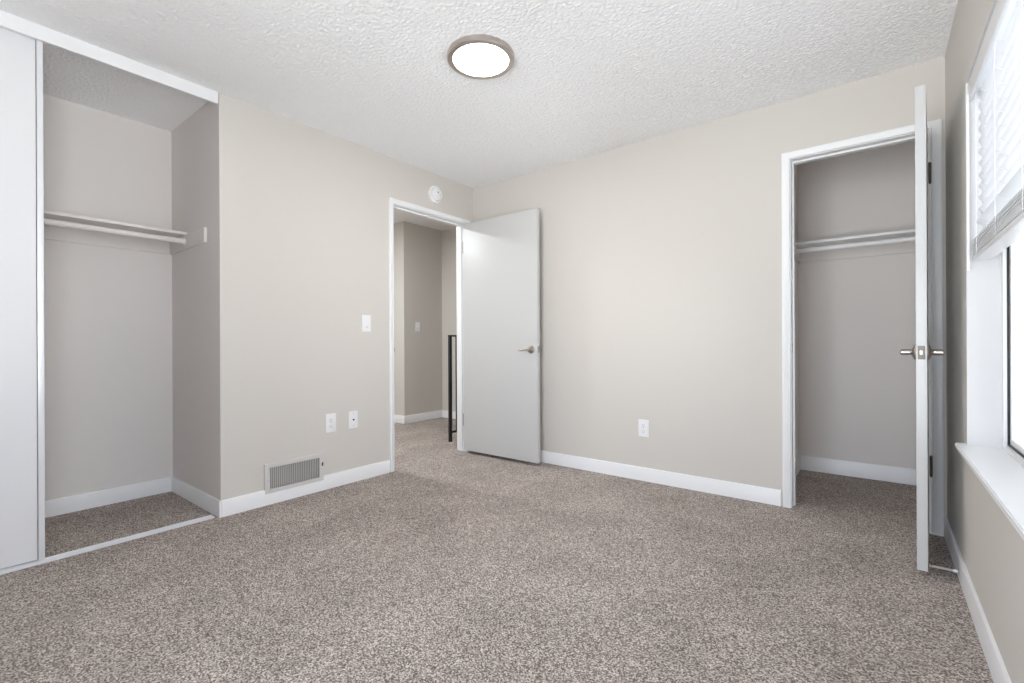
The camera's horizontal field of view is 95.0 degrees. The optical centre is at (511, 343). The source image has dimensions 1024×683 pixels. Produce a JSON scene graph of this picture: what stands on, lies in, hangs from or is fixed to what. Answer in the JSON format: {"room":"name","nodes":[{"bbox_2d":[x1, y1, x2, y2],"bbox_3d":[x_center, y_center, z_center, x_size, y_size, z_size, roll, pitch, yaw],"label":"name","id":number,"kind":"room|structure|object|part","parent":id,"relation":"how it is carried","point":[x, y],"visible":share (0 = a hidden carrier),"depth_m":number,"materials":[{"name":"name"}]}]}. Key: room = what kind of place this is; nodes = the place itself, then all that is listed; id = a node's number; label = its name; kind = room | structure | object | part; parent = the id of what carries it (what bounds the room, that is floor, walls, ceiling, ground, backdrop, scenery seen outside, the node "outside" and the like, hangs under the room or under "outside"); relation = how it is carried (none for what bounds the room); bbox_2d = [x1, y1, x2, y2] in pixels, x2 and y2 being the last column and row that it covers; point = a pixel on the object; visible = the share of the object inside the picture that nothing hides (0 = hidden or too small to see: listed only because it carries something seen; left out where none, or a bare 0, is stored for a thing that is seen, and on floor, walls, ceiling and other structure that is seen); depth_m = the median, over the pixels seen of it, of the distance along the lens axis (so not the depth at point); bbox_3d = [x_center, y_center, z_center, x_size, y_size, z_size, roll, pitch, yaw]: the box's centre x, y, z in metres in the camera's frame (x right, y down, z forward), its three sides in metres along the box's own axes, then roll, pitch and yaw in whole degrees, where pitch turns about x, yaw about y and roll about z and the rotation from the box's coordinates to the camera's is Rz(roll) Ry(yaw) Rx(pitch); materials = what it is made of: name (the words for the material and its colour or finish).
{"room":"empty bedroom","nodes":[
{"label":"empty bedroom","id":0,"kind":"room"},
{"bbox_2d":[35,91,172,500],"bbox_3d":[-2.919,-0.217,2.486,0.100,2.440,2.058,0,0,38],"label":"wall","id":1,"kind":"structure","parent":0,"point":[108,310],"depth_m":2.92,"materials":[{"name":"white paint"}]},
{"bbox_2d":[45,477,171,517],"bbox_3d":[-2.865,0.955,2.457,0.012,0.095,1.843,0,0,38],"label":"baseboard","id":2,"kind":"structure","parent":1,"relation":"attached to","point":[69,504],"depth_m":2.90,"materials":[{"name":"white paint"}]},
{"bbox_2d":[44,224,206,254],"bbox_3d":[-2.627,-0.644,2.278,0.620,0.089,1.820,0,0,38],"label":"cleat","id":3,"kind":"object","parent":1,"relation":"attached to","point":[198,237],"visible":0.69,"depth_m":2.90,"materials":[{"name":"white paint"}]},
{"bbox_2d":[44,218,185,245],"bbox_3d":[-2.636,-0.644,2.273,0.050,0.050,1.800,0,0,38],"label":"closet rod","id":4,"kind":"object","parent":3,"relation":"attached to","point":[52,222],"visible":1,"depth_m":2.69,"materials":[{"name":"white paint"}]},
{"bbox_2d":[44,210,187,237],"bbox_3d":[-2.752,-0.697,2.375,0.304,0.018,1.819,0,0,38],"label":"closet shelf","id":5,"kind":"object","parent":3,"relation":"on","point":[48,214],"visible":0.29,"depth_m":2.73,"materials":[{"name":"white paint"}]},
{"bbox_2d":[171,93,220,499],"bbox_3d":[-1.961,-0.221,2.979,0.804,2.440,0.102,0,0,38],"label":"wall","id":6,"kind":"structure","parent":0,"point":[195,143],"depth_m":2.90,"materials":[{"name":"white paint"}]},
{"bbox_2d":[171,477,221,517],"bbox_3d":[-1.982,0.951,2.926,0.804,0.095,0.012,0,0,38],"label":"baseboard","id":7,"kind":"structure","parent":6,"relation":"attached to","point":[205,501],"depth_m":2.88,"materials":[{"name":"white paint"}]},
{"bbox_2d":[219,93,472,499],"bbox_3d":[-1.026,-0.226,3.617,0.114,2.440,2.255,0,0,38],"label":"wall","id":8,"kind":"structure","parent":0,"point":[304,209],"depth_m":3.08,"materials":[{"name":"grey paint"}]},
{"bbox_2d":[264,453,323,494],"bbox_3d":[-1.405,0.836,3.034,0.058,0.188,0.392,0,0,38],"label":"air vent","id":9,"kind":"object","parent":8,"relation":"in","point":[267,467],"visible":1,"depth_m":3.01,"materials":[{"name":"grey metal"}]},
{"bbox_3d":[-1.403,0.836,3.036,0.018,0.130,0.321,0,0,38],"label":"louvre panel","id":10,"kind":"part","parent":9,"relation":"part of","materials":[{"name":"grey metal"}]},
{"bbox_2d":[221,460,389,516],"bbox_3d":[-1.303,0.948,3.152,0.012,0.095,1.175,0,0,38],"label":"baseboard","id":11,"kind":"structure","parent":8,"relation":"attached to","point":[239,504],"depth_m":3.06,"materials":[{"name":"white paint"}]},
{"bbox_2d":[326,413,335,432],"bbox_3d":[-1.247,0.548,3.230,0.008,0.128,0.076,0,0,38],"label":"wall outlet","id":12,"kind":"object","parent":8,"relation":"attached to","point":[330,418],"visible":1,"depth_m":3.23,"materials":[{"name":"white plastic"}]},
{"bbox_2d":[349,411,357,428],"bbox_3d":[-1.137,0.548,3.366,0.014,0.122,0.072,0,0,38],"label":"cable jack","id":13,"kind":"object","parent":8,"relation":"attached to","point":[353,415],"visible":1,"depth_m":3.37,"materials":[{"name":"white plastic"}]},
{"bbox_2d":[362,315,370,331],"bbox_3d":[-1.072,-0.147,3.457,0.009,0.122,0.074,0,0,38],"label":"light switch","id":14,"kind":"object","parent":8,"relation":"attached to","point":[366,319],"visible":1,"depth_m":3.45,"materials":[{"name":"white plastic"}]},
{"bbox_2d":[389,197,470,471],"bbox_3d":[-0.717,-0.078,4.011,0.146,2.142,0.937,0,0,38],"label":"door frame","id":15,"kind":"structure","parent":8,"relation":"attached to","point":[459,226],"depth_m":4.08,"materials":[{"name":"white paint"}]},
{"bbox_2d":[428,186,441,203],"bbox_3d":[-0.639,-1.265,3.983,0.052,0.150,0.150,0,0,38],"label":"smoke detector","id":16,"kind":"object","parent":8,"relation":"attached to","point":[434,193],"visible":1,"depth_m":3.96,"materials":[{"name":"white plastic"}]},
{"bbox_2d":[462,208,539,462],"bbox_3d":[-0.109,-0.059,4.013,0.835,2.042,0.145,0,0,38],"label":"door","id":17,"kind":"structure","parent":8,"relation":"in","point":[501,294],"depth_m":3.97,"materials":[{"name":"grey paint"}]},
{"bbox_2d":[393,222,398,414],"bbox_3d":[-1.807,-0.257,6.243,1.070,2.510,0.100,0,0,38],"label":"wall","id":18,"kind":"structure","parent":0,"point":[395,225],"depth_m":5.90,"materials":[{"name":"grey paint"}]},
{"bbox_2d":[394,415,404,423],"bbox_3d":[-1.753,0.950,6.134,1.082,0.095,0.012,0,0,38],"label":"baseboard","id":19,"kind":"structure","parent":18,"relation":"attached to","point":[397,418],"depth_m":5.86,"materials":[{"name":"white paint"}]},
{"bbox_2d":[399,221,441,415],"bbox_3d":[-1.149,-0.260,6.135,0.100,2.510,0.740,0,0,38],"label":"wall","id":20,"kind":"structure","parent":0,"point":[420,247],"depth_m":6.01,"materials":[{"name":"grey paint"}]},
{"bbox_2d":[415,322,419,331],"bbox_3d":[-1.199,-0.210,5.978,0.016,0.118,0.072,0,0,38],"label":"light switch","id":21,"kind":"object","parent":20,"relation":"attached to","point":[417,324],"visible":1,"depth_m":5.97,"materials":[{"name":"white plastic"}]},
{"bbox_2d":[405,410,441,423],"bbox_3d":[-1.130,0.948,6.061,0.012,0.095,0.640,0,0,38],"label":"baseboard","id":22,"kind":"structure","parent":20,"relation":"attached to","point":[435,414],"depth_m":6.04,"materials":[{"name":"white paint"}]},
{"bbox_2d":[393,209,455,230],"bbox_3d":[-1.728,-1.572,5.018,2.710,0.120,3.407,0,0,38],"label":"ceiling","id":23,"kind":"structure","parent":0,"point":[398,216],"depth_m":5.83,"materials":[{"name":"white paint"}]},
{"bbox_2d":[442,228,456,411],"bbox_3d":[0.680,-0.268,5.114,4.040,2.510,0.100,0,0,38],"label":"wall","id":24,"kind":"structure","parent":0,"point":[449,293],"depth_m":6.24,"materials":[{"name":"grey paint"}]},
{"bbox_2d":[442,410,455,418],"bbox_3d":[0.655,0.940,5.066,4.028,0.095,0.012,0,0,38],"label":"baseboard","id":25,"kind":"structure","parent":24,"relation":"attached to","point":[444,412],"depth_m":6.25,"materials":[{"name":"white paint"}]},
{"bbox_2d":[0,0,957,187],"bbox_3d":[-0.216,-1.506,2.478,4.380,0.125,5.550,0,0,38],"label":"ceiling","id":26,"kind":"structure","parent":0,"point":[586,78],"depth_m":2.40,"materials":[{"name":"white paint"}]},
{"bbox_2d":[0,10,217,104],"bbox_3d":[-2.229,-1.405,2.075,0.104,0.067,1.637,0,0,38],"label":"door track","id":27,"kind":"object","parent":26,"relation":"attached to","point":[8,21],"depth_m":2.28,"materials":[{"name":"white paint"}]},
{"bbox_2d":[447,34,513,79],"bbox_3d":[-0.156,-1.434,2.362,0.336,0.030,0.336,0,0,38],"label":"ceiling light","id":28,"kind":"object","parent":26,"relation":"in","point":[477,56],"visible":1,"depth_m":2.33,"materials":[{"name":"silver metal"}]},
{"bbox_2d":[453,44,507,75],"bbox_3d":[-0.156,-1.426,2.362,0.275,0.007,0.275,0,0,38],"label":"diffuser","id":29,"kind":"object","parent":28,"relation":"attached to","point":[468,59],"depth_m":2.36,"materials":[{"name":"white glass"}]},
{"bbox_2d":[0,417,993,682],"bbox_3d":[-0.961,1.054,3.069,6.300,0.120,5.550,0,0,38],"label":"floor","id":30,"kind":"structure","parent":0,"point":[449,565],"depth_m":1.91,"materials":[{"name":"carpet"}]},
{"bbox_2d":[0,515,214,574],"bbox_3d":[-2.211,0.994,2.054,0.044,0.011,1.613,0,0,38],"label":"door track","id":31,"kind":"object","parent":30,"relation":"on","point":[166,528],"visible":1,"depth_m":2.29,"materials":[{"name":"white metal"}]},
{"bbox_2d":[0,27,44,568],"bbox_3d":[-2.431,-0.200,1.781,0.028,2.378,0.930,0,0,38],"label":"door","id":32,"kind":"structure","parent":31,"relation":"on","point":[22,405],"depth_m":2.08,"materials":[{"name":"white wood"}]},
{"bbox_2d":[448,335,456,441],"bbox_3d":[-0.306,0.453,5.139,0.032,1.076,1.066,0,0,38],"label":"stair railing","id":33,"kind":"object","parent":30,"relation":"on","point":[450,431],"visible":0.19,"depth_m":4.73,"materials":[{"name":"black metal"}]},
{"bbox_3d":[-0.624,0.462,4.732,0.028,1.062,0.028,0,0,38],"label":"post","id":34,"kind":"part","parent":33,"relation":"part of","materials":[{"name":"black metal"}]},
{"bbox_2d":[473,56,946,517],"bbox_3d":[0.959,-0.234,3.426,3.249,2.440,0.114,0,0,38],"label":"wall","id":35,"kind":"structure","parent":0,"point":[660,258],"depth_m":3.19,"materials":[{"name":"grey paint"}]},
{"bbox_2d":[638,419,648,436],"bbox_3d":[0.944,0.609,3.364,0.076,0.122,0.008,0,0,38],"label":"wall outlet","id":36,"kind":"object","parent":35,"relation":"attached to","point":[643,425],"visible":1,"depth_m":3.36,"materials":[{"name":"white plastic"}]},
{"bbox_2d":[540,450,780,505],"bbox_3d":[0.639,0.940,3.599,2.499,0.095,0.012,0,0,38],"label":"baseboard","id":37,"kind":"structure","parent":35,"relation":"attached to","point":[702,484],"depth_m":3.24,"materials":[{"name":"white paint"}]},
{"bbox_2d":[781,118,943,536],"bbox_3d":[1.944,-0.080,2.649,0.715,2.123,0.132,0,0,38],"label":"door frame","id":38,"kind":"structure","parent":35,"relation":"attached to","point":[934,127],"depth_m":2.52,"materials":[{"name":"white paint"}]},
{"bbox_2d":[900,84,944,571],"bbox_3d":[1.920,-0.064,2.193,0.146,2.032,0.628,0,0,42],"label":"door","id":39,"kind":"structure","parent":35,"relation":"in","point":[921,352],"depth_m":1.97,"materials":[{"name":"grey paint"}]},
{"bbox_3d":[1.714,0.039,1.963,0.024,0.057,0.002,0,0,42],"label":"latch plate","id":40,"kind":"part","parent":39,"relation":"part of","materials":[{"name":"silver metal"}]},
{"bbox_2d":[795,165,798,457],"bbox_3d":[1.914,-0.238,3.331,0.100,2.440,0.912,0,0,38],"label":"wall","id":41,"kind":"structure","parent":0,"point":[796,166],"depth_m":3.60,"materials":[{"name":"white paint"}]},
{"bbox_2d":[796,455,800,475],"bbox_3d":[1.960,0.926,3.292,0.012,0.110,0.900,0,0,38],"label":"baseboard","id":42,"kind":"structure","parent":41,"relation":"attached to","point":[798,459],"depth_m":3.55,"materials":[{"name":"white paint"}]},
{"bbox_2d":[798,141,915,468],"bbox_3d":[2.529,-0.241,3.499,0.863,2.440,0.110,0,0,38],"label":"wall","id":43,"kind":"structure","parent":0,"point":[857,390],"depth_m":3.43,"materials":[{"name":"white paint"}]},
{"bbox_2d":[795,241,914,262],"bbox_3d":[2.422,-0.670,3.283,0.763,0.089,0.360,0,0,38],"label":"cleat","id":44,"kind":"object","parent":43,"relation":"attached to","point":[904,247],"visible":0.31,"depth_m":3.42,"materials":[{"name":"white paint"}]},
{"bbox_2d":[795,236,914,254],"bbox_3d":[2.349,-0.668,3.175,0.743,0.050,0.050,0,0,38],"label":"closet rod","id":45,"kind":"object","parent":44,"relation":"attached to","point":[911,238],"visible":0.86,"depth_m":3.17,"materials":[{"name":"white paint"}]},
{"bbox_2d":[795,229,914,248],"bbox_3d":[2.439,-0.724,3.305,0.761,0.018,0.305,0,0,38],"label":"closet shelf","id":46,"kind":"object","parent":44,"relation":"on","point":[911,232],"visible":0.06,"depth_m":3.23,"materials":[{"name":"white paint"}]},
{"bbox_2d":[800,455,916,485],"bbox_3d":[2.536,0.924,3.420,0.763,0.110,0.012,0,0,38],"label":"baseboard","id":47,"kind":"structure","parent":43,"relation":"attached to","point":[810,463],"depth_m":3.42,"materials":[{"name":"white paint"}]},
{"bbox_2d":[945,0,1023,682],"bbox_3d":[1.367,-0.236,1.155,0.190,2.440,5.235,0,0,38],"label":"wall","id":48,"kind":"structure","parent":0,"point":[990,546],"depth_m":1.85,"materials":[{"name":"grey paint"}]},
{"bbox_2d":[944,517,1011,682],"bbox_3d":[0.979,0.938,0.815,0.012,0.095,3.984,0,0,38],"label":"baseboard","id":49,"kind":"structure","parent":48,"relation":"attached to","point":[997,668],"depth_m":1.58,"materials":[{"name":"white paint"}]},
{"bbox_2d":[929,563,957,572],"bbox_3d":[1.805,0.942,1.962,0.089,0.022,0.022,0,0,38],"label":"door stop","id":50,"kind":"object","parent":49,"relation":"attached to","point":[930,565],"visible":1,"depth_m":1.96,"materials":[{"name":"white metal"}]},
{"bbox_2d":[955,0,1023,539],"bbox_3d":[1.394,-0.299,1.220,0.217,1.435,1.511,0,0,38],"label":"window","id":51,"kind":"structure","parent":48,"relation":"in","point":[995,286],"depth_m":1.77,"materials":[{"name":"white plastic"}]},
{"bbox_3d":[1.362,0.409,1.248,0.127,0.020,1.511,0,0,38],"label":"sill","id":52,"kind":"part","parent":51,"relation":"part of","materials":[{"name":"white paint"}]},
{"bbox_2d":[966,0,1023,270],"bbox_3d":[1.357,-0.644,1.245,0.073,0.735,1.412,0,0,38],"label":"window blind","id":53,"kind":"object","parent":51,"relation":"attached to","point":[997,73],"visible":1,"depth_m":1.46,"materials":[{"name":"white plastic"}]},
{"bbox_3d":[1.737,-0.652,1.717,0.056,0.633,0.002,0,0,38],"label":"ladder cord","id":54,"kind":"part","parent":53,"relation":"part of","materials":[{"name":"white fabric"}]},
{"bbox_3d":[1.366,-0.325,1.239,0.052,0.018,1.404,0,0,38],"label":"rail","id":55,"kind":"part","parent":53,"relation":"part of","materials":[{"name":"white plastic"}]},
{"bbox_3d":[1.522,-0.651,1.441,0.056,0.633,0.002,0,0,38],"label":"ladder cord","id":56,"kind":"part","parent":53,"relation":"part of","materials":[{"name":"white fabric"}]},
{"bbox_3d":[1.306,-0.650,1.165,0.056,0.633,0.002,0,0,38],"label":"ladder cord","id":57,"kind":"part","parent":53,"relation":"part of","materials":[{"name":"white plastic"}]},
{"bbox_3d":[1.444,-0.309,1.181,0.090,1.415,1.432,0,0,38],"label":"frame","id":58,"kind":"part","parent":51,"relation":"part of","materials":[{"name":"white plastic"}]},
{"bbox_3d":[1.439,-0.302,1.185,0.043,1.365,1.376,0,0,38],"label":"sash","id":59,"kind":"part","parent":51,"relation":"part of","materials":[{"name":"white plastic"}]}
]}

